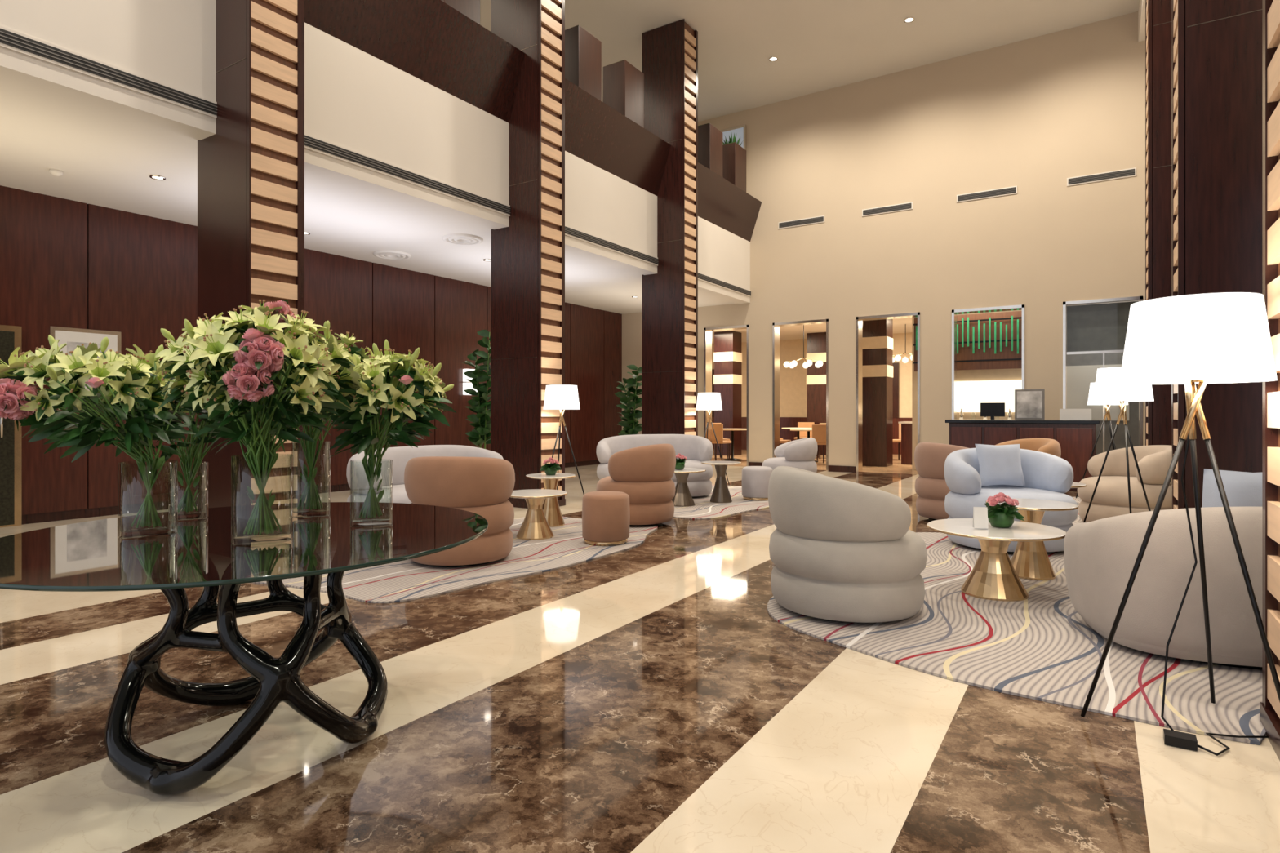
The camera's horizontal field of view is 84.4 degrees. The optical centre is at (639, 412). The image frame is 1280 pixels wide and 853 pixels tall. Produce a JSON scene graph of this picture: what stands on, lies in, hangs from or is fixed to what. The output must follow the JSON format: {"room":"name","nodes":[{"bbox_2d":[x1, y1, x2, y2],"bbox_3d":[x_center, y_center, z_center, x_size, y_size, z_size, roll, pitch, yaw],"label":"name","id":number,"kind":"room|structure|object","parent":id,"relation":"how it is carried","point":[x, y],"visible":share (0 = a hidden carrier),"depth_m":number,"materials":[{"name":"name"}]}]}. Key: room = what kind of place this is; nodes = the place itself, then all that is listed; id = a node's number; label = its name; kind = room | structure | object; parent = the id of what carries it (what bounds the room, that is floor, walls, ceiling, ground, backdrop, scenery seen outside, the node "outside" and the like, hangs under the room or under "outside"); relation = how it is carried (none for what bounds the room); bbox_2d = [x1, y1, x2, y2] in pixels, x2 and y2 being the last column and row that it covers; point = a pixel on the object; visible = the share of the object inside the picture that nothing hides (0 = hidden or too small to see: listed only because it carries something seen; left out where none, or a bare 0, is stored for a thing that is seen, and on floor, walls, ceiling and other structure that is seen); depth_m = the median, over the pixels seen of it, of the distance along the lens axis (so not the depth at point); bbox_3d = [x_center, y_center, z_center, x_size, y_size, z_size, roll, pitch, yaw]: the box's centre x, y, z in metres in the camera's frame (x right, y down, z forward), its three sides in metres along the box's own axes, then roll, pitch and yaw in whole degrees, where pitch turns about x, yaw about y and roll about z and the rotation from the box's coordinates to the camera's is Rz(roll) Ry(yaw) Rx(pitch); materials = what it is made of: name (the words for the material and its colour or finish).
{"room":"hotel lobby","nodes":[
{"label":"hotel lobby","id":0,"kind":"room"},
{"bbox_2d":[0,185,622,524],"bbox_3d":[-5.265,-2.560,9.050,0.240,7.420,17.500,0,0,33],"label":"wall","id":1,"kind":"structure","parent":0,"point":[64,263],"depth_m":8.34,"materials":[{"name":"brown wood"}]},
{"bbox_2d":[0,324,22,527],"bbox_3d":[-6.602,0.140,6.652,0.110,2.019,1.220,0,0,33],"label":"picture frame","id":2,"kind":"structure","parent":1,"relation":"in","point":[11,336],"depth_m":7.08,"materials":[{"name":"wood"}]},
{"bbox_2d":[48,325,121,391],"bbox_3d":[-5.999,-0.500,7.655,0.038,0.800,0.640,0,0,33],"label":"framed picture","id":3,"kind":"object","parent":1,"relation":"attached to","point":[73,337],"visible":0.33,"depth_m":7.61,"materials":[{"name":"beige metal"}]},
{"bbox_2d":[462,368,477,395],"bbox_3d":[-2.949,-0.525,12.316,0.110,0.450,0.300,0,0,33],"label":"wall sconce","id":4,"kind":"object","parent":1,"relation":"attached to","point":[467,384],"visible":0.46,"depth_m":12.21,"materials":[{"name":"glass"}]},
{"bbox_2d":[0,79,737,314],"bbox_3d":[-3.937,-2.860,8.193,3.000,1.180,17.500,0,0,33],"label":"ceiling","id":5,"kind":"structure","parent":0,"point":[106,159],"depth_m":7.34,"materials":[{"name":"white paint"}]},
{"bbox_2d":[373,249,411,259],"bbox_3d":[-3.564,-2.255,10.154,0.520,0.030,0.520,0,0,33],"label":"ceiling vent","id":6,"kind":"object","parent":5,"relation":"in","point":[389,255],"visible":1,"depth_m":10.08,"materials":[{"name":"white paint"}]},
{"bbox_2d":[442,233,483,244],"bbox_3d":[-2.316,-2.255,9.230,0.520,0.030,0.520,0,0,33],"label":"ceiling vent","id":7,"kind":"object","parent":5,"relation":"in","point":[455,238],"visible":1,"depth_m":9.17,"materials":[{"name":"white paint"}]},
{"bbox_2d":[0,0,750,303],"bbox_3d":[-2.571,-2.890,7.312,0.250,1.260,17.500,0,0,33],"label":"wall","id":8,"kind":"structure","parent":0,"point":[355,100],"depth_m":6.85,"materials":[{"name":"white paint"}]},
{"bbox_2d":[0,25,217,118],"bbox_3d":[-3.799,-2.443,5.156,0.024,0.136,1.343,0,0,33],"label":"air vent","id":9,"kind":"object","parent":8,"relation":"in","point":[33,46],"depth_m":5.06,"materials":[{"name":"metal"}]},
{"bbox_2d":[304,133,510,216],"bbox_3d":[-2.307,-2.443,7.468,0.024,0.136,2.644,0,0,33],"label":"air vent","id":10,"kind":"object","parent":8,"relation":"in","point":[313,143],"depth_m":7.23,"materials":[{"name":"metal"}]},
{"bbox_2d":[304,0,524,123],"bbox_3d":[-2.392,-3.910,7.351,0.510,0.779,2.956,0,0,33],"label":"balcony parapet","id":11,"kind":"object","parent":8,"relation":"attached to","point":[432,42],"visible":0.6,"depth_m":7.45,"materials":[{"name":"wood"}]},
{"bbox_2d":[441,0,479,24],"bbox_3d":[-2.089,-4.736,7.774,0.400,0.868,0.520,0,0,33],"label":"planter box","id":12,"kind":"object","parent":11,"relation":"on","point":[469,8],"depth_m":7.73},
{"bbox_2d":[564,225,658,266],"bbox_3d":[-0.362,-2.444,10.484,0.024,0.134,2.399,0,0,33],"label":"air vent","id":13,"kind":"object","parent":8,"relation":"in","point":[571,232],"depth_m":10.34,"materials":[{"name":"metal"}]},
{"bbox_2d":[564,78,671,195],"bbox_3d":[-0.529,-3.910,10.237,0.510,0.779,3.006,0,0,33],"label":"balcony parapet","id":14,"kind":"object","parent":8,"relation":"attached to","point":[596,133],"visible":0.5,"depth_m":10.19,"materials":[{"name":"wood"}]},
{"bbox_2d":[564,25,601,101],"bbox_3d":[-0.842,-4.736,9.707,0.400,0.868,0.520,0,0,33],"label":"planter box","id":15,"kind":"object","parent":14,"relation":"on","point":[583,51],"depth_m":9.49,"materials":[{"name":"wood"}]},
{"bbox_2d":[603,59,644,127],"bbox_3d":[-0.246,-4.736,10.631,0.400,0.868,0.520,0,0,33],"label":"planter box","id":16,"kind":"object","parent":14,"relation":"on","point":[623,82],"depth_m":10.44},
{"bbox_2d":[697,271,751,297],"bbox_3d":[1.653,-2.445,13.606,0.024,0.132,2.278,0,0,33],"label":"air vent","id":17,"kind":"object","parent":8,"relation":"in","point":[702,277],"depth_m":13.51,"materials":[{"name":"metal"}]},
{"bbox_2d":[697,162,761,241],"bbox_3d":[1.407,-3.910,13.238,0.510,0.779,3.228,0,0,33],"label":"balcony parapet","id":18,"kind":"object","parent":8,"relation":"on","point":[721,202],"visible":0.5,"depth_m":13.33,"materials":[{"name":"wood"}]},
{"bbox_2d":[697,123,722,177],"bbox_3d":[1.218,-4.736,12.900,0.400,0.868,0.520,0,0,33],"label":"planter box","id":19,"kind":"object","parent":18,"relation":"on","point":[709,138],"depth_m":12.68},
{"bbox_2d":[722,133,746,191],"bbox_3d":[1.783,-4.866,13.785,0.457,1.127,0.520,0,0,33],"label":"planter box","id":20,"kind":"object","parent":18,"relation":"on","point":[734,156],"depth_m":13.57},
{"bbox_2d":[0,448,1279,852],"bbox_3d":[1.667,1.200,9.040,15.000,0.100,25.000,0,0,33],"label":"floor","id":21,"kind":"structure","parent":0,"point":[647,697],"depth_m":2.46,"materials":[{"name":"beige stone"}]},
{"bbox_2d":[0,502,488,795],"bbox_3d":[-1.355,0.785,2.500,1.600,0.730,1.600,0,0,-14],"label":"table","id":22,"kind":"object","parent":21,"relation":"on","point":[91,556],"visible":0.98,"depth_m":2.26,"materials":[{"name":"glass"}]},
{"bbox_2d":[118,460,177,538],"bbox_3d":[-1.684,0.294,2.420,0.166,0.249,0.166,0,0,33],"label":"glass vase","id":23,"kind":"object","parent":22,"relation":"on","point":[175,461],"visible":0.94,"depth_m":2.39,"materials":[{"name":"glass"}]},
{"bbox_2d":[0,334,197,528],"bbox_3d":[-1.875,0.061,2.421,0.596,0.660,0.591,0,0,33],"label":"lily bouquet","id":24,"kind":"object","parent":23,"relation":"in","point":[132,386],"visible":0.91,"depth_m":2.32,"materials":[{"name":"green plant"}]},
{"bbox_2d":[168,462,208,520],"bbox_3d":[-1.784,0.309,2.789,0.132,0.219,0.132,0,0,33],"label":"glass vase","id":25,"kind":"object","parent":22,"relation":"on","point":[206,462],"visible":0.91,"depth_m":2.77,"materials":[{"name":"glass"}]},
{"bbox_2d":[112,352,229,512],"bbox_3d":[-1.856,0.059,2.852,0.552,0.665,0.548,0,0,-19],"label":"lily bouquet","id":26,"kind":"object","parent":25,"relation":"in","point":[192,451],"visible":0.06,"depth_m":2.78,"materials":[{"name":"green plant"}]},
{"bbox_2d":[231,453,292,546],"bbox_3d":[-1.230,0.280,2.300,0.176,0.279,0.176,0,0,33],"label":"glass vase","id":27,"kind":"object","parent":22,"relation":"on","point":[290,455],"visible":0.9,"depth_m":2.28,"materials":[{"name":"glass"}]},
{"bbox_2d":[154,299,364,535],"bbox_3d":[-1.254,0.014,2.357,0.641,0.753,0.642,0,0,33],"label":"lily bouquet","id":28,"kind":"object","parent":27,"relation":"in","point":[231,371],"visible":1,"depth_m":2.21,"materials":[{"name":"green plant"}]},
{"bbox_2d":[291,440,330,518],"bbox_3d":[-1.331,0.270,2.860,0.144,0.299,0.144,0,0,33],"label":"glass vase","id":29,"kind":"object","parent":22,"relation":"on","point":[292,442],"visible":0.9,"depth_m":2.87,"materials":[{"name":"glass"}]},
{"bbox_2d":[259,314,382,510],"bbox_3d":[-1.300,0.001,2.863,0.548,0.779,0.571,0,0,33],"label":"lily bouquet","id":30,"kind":"object","parent":29,"relation":"in","point":[310,490],"visible":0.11,"depth_m":2.85,"materials":[{"name":"green plant"}]},
{"bbox_2d":[350,459,392,527],"bbox_3d":[-1.000,0.299,2.630,0.148,0.239,0.148,0,0,33],"label":"glass vase","id":31,"kind":"object","parent":22,"relation":"on","point":[391,460],"visible":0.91,"depth_m":2.62,"materials":[{"name":"glass"}]},
{"bbox_2d":[328,339,456,518],"bbox_3d":[-0.931,0.058,2.634,0.474,0.667,0.459,0,0,-8],"label":"lily bouquet","id":32,"kind":"object","parent":31,"relation":"in","point":[398,394],"visible":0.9,"depth_m":2.59,"materials":[{"name":"green plant"}]},
{"bbox_2d":[197,0,304,509],"bbox_3d":[-3.236,-2.555,5.867,0.820,7.410,0.470,0,0,33],"label":"column","id":33,"kind":"structure","parent":21,"relation":"on","point":[251,172],"depth_m":5.66,"materials":[{"name":"brown wood"}]},
{"bbox_2d":[253,516,657,603],"bbox_3d":[-1.297,1.143,6.014,2.133,0.011,3.546,0,0,33],"label":"rug","id":34,"kind":"object","parent":21,"relation":"on","point":[405,580],"visible":0.47,"depth_m":5.11,"materials":[{"name":"carpet"}]},
{"bbox_2d":[346,444,503,503],"bbox_3d":[-1.905,0.728,6.442,0.848,0.818,1.482,0,0,42],"label":"curved sofa","id":35,"kind":"object","parent":34,"relation":"on","point":[400,455],"visible":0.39,"depth_m":6.38,"materials":[{"name":"white fabric"}]},
{"bbox_2d":[404,456,515,567],"bbox_3d":[-1.388,0.730,5.462,0.846,0.815,0.846,0,0,33],"label":"barrel armchair","id":36,"kind":"object","parent":34,"relation":"on","point":[483,486],"visible":0.84,"depth_m":5.13,"materials":[{"name":"fabric"}]},
{"bbox_2d":[510,488,567,540],"bbox_3d":[-0.957,0.935,6.449,0.586,0.403,0.586,0,0,33],"label":"marble coffee table","id":37,"kind":"object","parent":34,"relation":"on","point":[535,526],"visible":0.91,"depth_m":6.36,"materials":[{"name":"gold metal"}]},
{"bbox_2d":[525,472,576,527],"bbox_3d":[-0.900,0.885,7.126,0.506,0.503,0.506,0,0,33],"label":"marble coffee table","id":38,"kind":"object","parent":34,"relation":"on","point":[551,508],"visible":0.9,"depth_m":7.05,"materials":[{"name":"gold metal"}]},
{"bbox_2d":[540,457,561,475],"bbox_3d":[-0.899,0.543,7.126,0.209,0.178,0.197,0,0,-26],"label":"posy","id":39,"kind":"object","parent":38,"relation":"on","point":[549,469],"visible":1,"depth_m":7.09,"materials":[{"name":"green plant"}]},
{"bbox_2d":[582,490,630,546],"bbox_3d":[-0.298,0.919,6.178,0.418,0.436,0.418,0,0,33],"label":"round ottoman","id":40,"kind":"object","parent":34,"relation":"on","point":[606,517],"visible":1,"depth_m":6.01,"materials":[{"name":"brown fabric"}]},
{"bbox_2d":[595,444,675,526],"bbox_3d":[-0.041,0.728,7.309,0.826,0.818,0.831,0,0,33],"label":"barrel armchair","id":41,"kind":"object","parent":34,"relation":"on","point":[645,473],"visible":0.94,"depth_m":6.95,"materials":[{"name":"fabric"}]},
{"bbox_2d":[462,329,491,448],"bbox_3d":[-2.282,-0.021,10.212,0.581,2.339,0.568,0,0,-16],"label":"fiddle leaf fig","id":42,"kind":"object","parent":21,"relation":"on","point":[482,421],"visible":0.8,"depth_m":10.16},
{"bbox_2d":[490,0,565,508],"bbox_3d":[-1.388,-2.555,8.732,0.820,7.410,0.470,0,0,33],"label":"column","id":43,"kind":"structure","parent":21,"relation":"on","point":[528,255],"depth_m":8.50,"materials":[{"name":"brown wood"}]},
{"bbox_2d":[543,385,584,494],"bbox_3d":[-0.911,0.422,8.089,0.580,1.460,0.554,0,0,33],"label":"tripod floor lamp","id":44,"kind":"object","parent":21,"relation":"on","point":[560,397],"visible":0.94,"depth_m":8.01,"materials":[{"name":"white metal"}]},
{"bbox_2d":[614,364,641,435],"bbox_3d":[-0.163,0.148,12.656,0.578,2.001,0.572,0,0,-12],"label":"fiddle leaf fig","id":45,"kind":"object","parent":21,"relation":"on","point":[630,424],"visible":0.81,"depth_m":12.60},
{"bbox_2d":[641,18,697,435],"bbox_3d":[0.488,-2.555,11.639,0.820,7.410,0.470,0,0,33],"label":"column","id":46,"kind":"structure","parent":21,"relation":"on","point":[669,52],"depth_m":11.42,"materials":[{"name":"brown wood"}]},
{"bbox_2d":[696,392,729,484],"bbox_3d":[1.138,0.422,11.251,0.554,1.460,0.580,0,0,33],"label":"tripod floor lamp","id":47,"kind":"object","parent":21,"relation":"on","point":[705,401],"visible":0.95,"depth_m":11.16,"materials":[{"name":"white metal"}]},
{"bbox_2d":[672,484,768,519],"bbox_3d":[0.845,1.143,9.333,2.189,0.011,3.575,0,0,33],"label":"rug","id":48,"kind":"object","parent":21,"relation":"on","point":[703,508],"visible":0.25,"depth_m":8.44,"materials":[{"name":"fabric"}]},
{"bbox_2d":[595,434,713,497],"bbox_3d":[0.200,0.723,9.573,1.582,0.828,0.896,0,0,-10],"label":"curved sofa","id":49,"kind":"object","parent":48,"relation":"on","point":[697,449],"visible":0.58,"depth_m":9.60,"materials":[{"name":"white fabric"}]},
{"bbox_2d":[671,467,706,506],"bbox_3d":[0.514,0.920,8.654,0.586,0.433,0.586,0,0,33],"label":"marble coffee table","id":50,"kind":"object","parent":48,"relation":"on","point":[682,498],"visible":0.7,"depth_m":8.57,"materials":[{"name":"brown metal"}]},
{"bbox_2d":[701,460,741,502],"bbox_3d":[1.030,0.885,8.975,0.506,0.503,0.506,0,0,33],"label":"marble coffee table","id":51,"kind":"object","parent":48,"relation":"on","point":[721,494],"visible":1,"depth_m":8.90,"materials":[{"name":"brown metal"}]},
{"bbox_2d":[742,466,773,501],"bbox_3d":[1.537,0.924,9.243,0.408,0.426,0.408,0,0,33],"label":"round ottoman","id":52,"kind":"object","parent":48,"relation":"on","point":[755,479],"visible":0.86,"depth_m":9.07,"materials":[{"name":"beige fabric"}]},
{"bbox_2d":[762,437,817,472],"bbox_3d":[2.164,0.753,10.210,0.786,0.768,0.786,0,0,33],"label":"barrel armchair","id":53,"kind":"object","parent":48,"relation":"on","point":[801,454],"visible":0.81,"depth_m":9.89,"materials":[{"name":"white fabric"}]},
{"bbox_2d":[711,423,731,461],"bbox_3d":[1.822,0.710,16.337,0.456,0.880,0.465,0,0,33],"label":"dining chair","id":54,"kind":"object","parent":21,"relation":"on","point":[718,428],"visible":0.53,"depth_m":16.11,"materials":[{"name":"orange leather"}]},
{"bbox_2d":[713,330,742,455],"bbox_3d":[2.370,-0.499,19.029,0.570,3.299,0.570,0,0,33],"label":"pillar","id":55,"kind":"structure","parent":21,"relation":"on","point":[727,354],"depth_m":18.79,"materials":[{"name":"brown wood"}]},
{"bbox_2d":[723,428,746,461],"bbox_3d":[2.215,0.775,16.898,0.840,0.750,0.840,0,0,33],"label":"dining table","id":56,"kind":"object","parent":21,"relation":"on","point":[732,459],"visible":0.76,"depth_m":16.84,"materials":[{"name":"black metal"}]},
{"bbox_2d":[794,422,814,439],"bbox_3d":[4.352,0.710,18.708,0.440,0.880,0.450,0,0,26],"label":"dining chair","id":57,"kind":"object","parent":21,"relation":"on","point":[802,434],"visible":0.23,"depth_m":18.87,"materials":[{"name":"fabric"}]},
{"bbox_2d":[806,332,826,455],"bbox_3d":[4.918,-0.499,19.289,0.570,3.299,0.570,0,0,33],"label":"pillar","id":58,"kind":"structure","parent":21,"relation":"on","point":[815,342],"depth_m":19.06,"materials":[{"name":"brown wood"}]},
{"bbox_2d":[812,424,826,462],"bbox_3d":[3.974,0.710,15.714,0.440,0.880,0.450,0,0,-5],"label":"dining chair","id":59,"kind":"object","parent":21,"relation":"on","point":[819,431],"visible":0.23,"depth_m":15.49,"materials":[{"name":"orange leather"}]},
{"bbox_2d":[862,319,893,466],"bbox_3d":[5.104,-0.499,15.242,0.570,3.299,0.570,0,0,33],"label":"pillar","id":60,"kind":"structure","parent":21,"relation":"on","point":[877,335],"depth_m":15.01,"materials":[{"name":"brown wood"}]},
{"bbox_2d":[897,421,911,464],"bbox_3d":[6.425,0.500,15.491,1.300,1.300,0.700,0,0,33],"label":"counter","id":61,"kind":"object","parent":21,"relation":"on","point":[906,426],"depth_m":15.51,"materials":[{"name":"red wood"}]},
{"bbox_2d":[911,310,1022,469],"bbox_3d":[6.400,-0.495,13.424,2.400,3.290,0.500,0,0,33],"label":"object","id":62,"kind":"object","parent":21,"relation":"on","point":[989,344],"visible":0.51,"depth_m":13.31,"materials":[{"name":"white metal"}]},
{"bbox_2d":[767,532,1266,745],"bbox_3d":[2.795,1.143,4.481,3.228,0.011,4.164,0,0,33],"label":"rug","id":63,"kind":"object","parent":21,"relation":"on","point":[1038,646],"visible":0.38,"depth_m":3.29,"materials":[{"name":"carpet"}]},
{"bbox_2d":[768,466,927,622],"bbox_3d":[1.195,0.728,4.116,0.885,0.819,0.885,0,0,21],"label":"barrel armchair","id":64,"kind":"object","parent":63,"relation":"on","point":[841,550],"visible":1,"depth_m":3.74,"materials":[{"name":"beige fabric"}]},
{"bbox_2d":[926,518,1066,601],"bbox_3d":[2.223,0.930,4.433,0.786,0.413,0.786,0,0,33],"label":"marble coffee table","id":65,"kind":"object","parent":63,"relation":"on","point":[993,576],"visible":0.9,"depth_m":4.33,"materials":[{"name":"gold metal"}]},
{"bbox_2d":[972,506,988,528],"bbox_3d":[2.109,0.653,4.375,0.080,0.130,0.040,0,0,13],"label":"menu card","id":66,"kind":"object","parent":65,"relation":"on","point":[980,513],"visible":1,"depth_m":4.37,"materials":[{"name":"paper"}]},
{"bbox_2d":[984,492,1024,527],"bbox_3d":[2.280,0.612,4.449,0.256,0.214,0.245,0,0,33],"label":"posy","id":67,"kind":"object","parent":65,"relation":"on","point":[1002,515],"visible":1,"depth_m":4.40,"materials":[{"name":"green plant"}]},
{"bbox_2d":[943,448,1078,553],"bbox_3d":[3.132,0.728,6.001,1.001,0.819,0.983,0,0,33],"label":"sofa","id":68,"kind":"object","parent":63,"relation":"on","point":[1046,476],"visible":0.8,"depth_m":5.88,"materials":[{"name":"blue fabric"}]},
{"bbox_2d":[974,444,1026,486],"bbox_3d":[3.142,0.460,6.161,0.381,0.361,0.180,0,0,5],"label":"throw pillow","id":69,"kind":"object","parent":68,"relation":"on","point":[1001,464],"visible":0.99,"depth_m":6.11,"materials":[{"name":"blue fabric"}]},
{"bbox_2d":[985,497,1078,580],"bbox_3d":[2.728,0.885,4.928,0.566,0.503,0.566,0,0,33],"label":"marble coffee table","id":70,"kind":"object","parent":63,"relation":"on","point":[1029,560],"visible":0.62,"depth_m":4.84,"materials":[{"name":"gold metal"}]},
{"bbox_2d":[1063,506,1262,669],"bbox_3d":[2.831,0.769,3.452,1.261,0.737,0.991,0,0,15],"label":"armchair","id":71,"kind":"object","parent":63,"relation":"on","point":[1100,555],"visible":0.91,"depth_m":3.14,"materials":[{"name":"beige fabric"}]},
{"bbox_2d":[1201,468,1262,507],"bbox_3d":[2.868,0.460,3.338,0.401,0.386,0.177,0,0,13],"label":"throw pillow","id":72,"kind":"object","parent":71,"relation":"on","point":[1242,489],"visible":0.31,"depth_m":3.28,"materials":[{"name":"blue fabric"}]},
{"bbox_2d":[1080,292,1279,755],"bbox_3d":[1.972,0.374,2.592,0.599,1.545,0.598,0,0,33],"label":"tripod floor lamp","id":73,"kind":"object","parent":63,"relation":"on","point":[1188,340],"depth_m":2.41,"materials":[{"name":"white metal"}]},
{"bbox_2d":[945,419,1099,491],"bbox_3d":[5.903,0.634,10.948,2.050,1.029,0.800,0,0,33],"label":"reception desk","id":74,"kind":"object","parent":21,"relation":"on","point":[1076,439],"visible":0.56,"depth_m":10.51,"materials":[{"name":"brown wood"}]},
{"bbox_2d":[980,402,1004,419],"bbox_3d":[5.603,-0.015,11.220,0.350,0.269,0.070,0,0,33],"label":"computer monitor","id":75,"kind":"object","parent":74,"relation":"on","point":[992,410],"visible":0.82,"depth_m":11.20,"materials":[{"name":"black plastic"}]},
{"bbox_2d":[1014,389,1044,419],"bbox_3d":[5.958,-0.116,10.803,0.400,0.468,0.025,0,0,33],"label":"picture frame","id":76,"kind":"object","parent":74,"relation":"on","point":[1029,404],"visible":1,"depth_m":10.79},
{"bbox_2d":[1059,408,1091,420],"bbox_3d":[6.486,0.035,10.513,0.400,0.169,0.300,0,0,33],"label":"stack","id":77,"kind":"object","parent":74,"relation":"on","point":[1064,414],"visible":1,"depth_m":10.39,"materials":[{"name":"paper"}]},
{"bbox_2d":[1071,497,1086,524],"bbox_3d":[4.689,1.143,8.384,2.130,0.011,3.255,0,0,33],"label":"rug","id":78,"kind":"object","parent":21,"relation":"on","point":[1077,500],"visible":0.02,"depth_m":7.78,"materials":[{"name":"fabric"}]},
{"bbox_2d":[914,442,968,519],"bbox_3d":[3.364,0.728,7.525,0.826,0.819,0.826,0,0,33],"label":"barrel armchair","id":79,"kind":"object","parent":78,"relation":"on","point":[931,487],"visible":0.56,"depth_m":7.32,"materials":[{"name":"fabric"}]},
{"bbox_2d":[994,438,1061,457],"bbox_3d":[4.916,0.738,9.089,0.866,0.799,0.866,0,0,33],"label":"barrel armchair","id":80,"kind":"object","parent":78,"relation":"on","point":[1048,446],"visible":0.27,"depth_m":9.15,"materials":[{"name":"brown fabric"}]},
{"bbox_2d":[1077,444,1172,522],"bbox_3d":[4.902,0.733,7.075,0.909,0.809,0.909,0,0,33],"label":"barrel armchair","id":81,"kind":"object","parent":78,"relation":"on","point":[1111,498],"visible":0.73,"depth_m":6.86,"materials":[{"name":"beige fabric"}]},
{"bbox_2d":[1075,382,1128,497],"bbox_3d":[6.016,0.384,9.209,0.578,1.537,0.620,0,0,33],"label":"tripod floor lamp","id":82,"kind":"object","parent":21,"relation":"on","point":[1107,404],"visible":0.44,"depth_m":9.17,"materials":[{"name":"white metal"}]},
{"bbox_2d":[1083,367,1154,522],"bbox_3d":[4.165,0.384,6.143,0.610,1.537,0.583,0,0,33],"label":"tripod floor lamp","id":83,"kind":"object","parent":21,"relation":"on","point":[1108,388],"visible":0.76,"depth_m":6.09,"materials":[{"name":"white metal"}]},
{"bbox_2d":[1145,0,1172,445],"bbox_3d":[6.202,-2.555,7.953,0.820,7.410,0.470,0,0,33],"label":"column","id":84,"kind":"structure","parent":21,"relation":"on","point":[1158,13],"depth_m":7.93,"materials":[{"name":"brown wood"}]},
{"bbox_2d":[1172,0,1262,509],"bbox_3d":[4.326,-2.555,5.045,0.820,7.410,0.470,0,0,33],"label":"column","id":85,"kind":"structure","parent":21,"relation":"on","point":[1217,44],"depth_m":4.95,"materials":[{"name":"brown wood"}]},
{"bbox_2d":[1260,0,1279,760],"bbox_3d":[2.505,-2.555,2.186,0.820,7.410,0.470,0,0,33],"label":"column","id":86,"kind":"structure","parent":21,"relation":"on","point":[1270,704],"depth_m":2.53,"materials":[{"name":"brown wood"}]},
{"bbox_2d":[480,0,1139,121],"bbox_3d":[0.248,-6.345,5.642,12.900,0.150,17.750,0,0,33],"label":"ceiling","id":87,"kind":"structure","parent":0,"point":[818,45],"depth_m":11.65,"materials":[{"name":"white paint"}]},
{"bbox_2d":[711,332,911,454],"bbox_3d":[7.940,-0.500,18.762,15.000,3.300,0.260,0,0,33],"label":"wall","id":88,"kind":"structure","parent":0,"point":[793,381],"depth_m":20.80,"materials":[{"name":"beige paint"}]},
{"bbox_2d":[711,317,911,344],"bbox_3d":[6.479,-2.225,16.497,15.000,0.150,7.250,0,0,33],"label":"ceiling","id":89,"kind":"structure","parent":0,"point":[789,332],"depth_m":18.52,"materials":[{"name":"white paint"}]},
{"bbox_2d":[783,324,822,368],"bbox_3d":[3.950,-1.613,16.969,0.910,1.075,0.930,0,0,33],"label":"globe chandelier","id":90,"kind":"object","parent":89,"relation":"hanging from","point":[819,363],"visible":1,"depth_m":16.97,"materials":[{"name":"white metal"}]},
{"bbox_2d":[622,11,1145,466],"bbox_3d":[5.013,-2.560,12.980,12.850,7.420,0.250,0,0,33],"label":"wall","id":91,"kind":"structure","parent":0,"point":[1037,113],"depth_m":12.59,"materials":[{"name":"beige paint"}]},
{"bbox_2d":[720,124,746,192],"bbox_3d":[1.720,-5.150,14.914,1.120,1.600,0.070,0,0,33],"label":"window","id":92,"kind":"structure","parent":91,"relation":"in","point":[740,131],"depth_m":14.66,"materials":[{"name":"beige metal"}]},
{"bbox_2d":[777,215,824,228],"bbox_3d":[3.191,-3.765,13.993,0.950,0.130,0.024,0,0,33],"label":"air vent grille","id":93,"kind":"object","parent":91,"relation":"in","point":[820,219],"visible":1,"depth_m":13.98,"materials":[{"name":"metal"}]},
{"bbox_2d":[748,462,856,472],"bbox_3d":[4.898,1.090,12.894,12.750,0.120,0.020,0,0,33],"label":"baseboard","id":94,"kind":"structure","parent":91,"relation":"attached to","point":[831,468],"depth_m":13.58,"materials":[{"name":"brown wood"}]},
{"bbox_2d":[862,201,912,216],"bbox_3d":[4.577,-3.765,13.098,0.910,0.130,0.024,0,0,33],"label":"air vent grille","id":95,"kind":"object","parent":91,"relation":"in","point":[907,206],"visible":1,"depth_m":13.09,"materials":[{"name":"metal"}]},
{"bbox_2d":[704,296,1142,475],"bbox_3d":[4.681,-0.330,13.195,7.680,2.960,0.290,0,0,33],"label":"frames","id":96,"kind":"object","parent":91,"relation":"attached to","point":[775,326],"visible":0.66,"depth_m":13.39,"materials":[{"name":"beige metal"}]},
{"bbox_2d":[956,185,1017,202],"bbox_3d":[5.979,-3.765,12.194,0.945,0.130,0.024,0,0,33],"label":"air vent grille","id":97,"kind":"object","parent":91,"relation":"in","point":[1013,189],"visible":1,"depth_m":12.18,"materials":[{"name":"metal"}]},
{"bbox_2d":[1066,167,1136,186],"bbox_3d":[7.372,-3.765,11.295,0.930,0.130,0.024,0,0,33],"label":"air vent grille","id":98,"kind":"object","parent":91,"relation":"in","point":[1123,173],"visible":1,"depth_m":11.28,"materials":[{"name":"metal"}]},
{"bbox_2d":[1066,301,1138,452],"bbox_3d":[7.450,-0.300,11.390,0.970,2.900,0.060,0,0,33],"label":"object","id":99,"kind":"object","parent":91,"relation":"attached to","point":[1091,328],"visible":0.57,"depth_m":11.43,"materials":[{"name":"grey glass"}]},
{"bbox_2d":[1066,306,1138,455],"bbox_3d":[8.745,-0.495,12.494,2.450,3.290,0.120,0,0,33],"label":"wall","id":100,"kind":"structure","parent":0,"point":[1081,369],"depth_m":12.76,"materials":[{"name":"white paint"}]},
{"bbox_2d":[1137,0,1145,41],"bbox_3d":[3.420,-4.265,3.446,0.890,4.010,17.500,0,0,33],"label":"ceiling","id":101,"kind":"structure","parent":0,"point":[1141,11],"depth_m":10.60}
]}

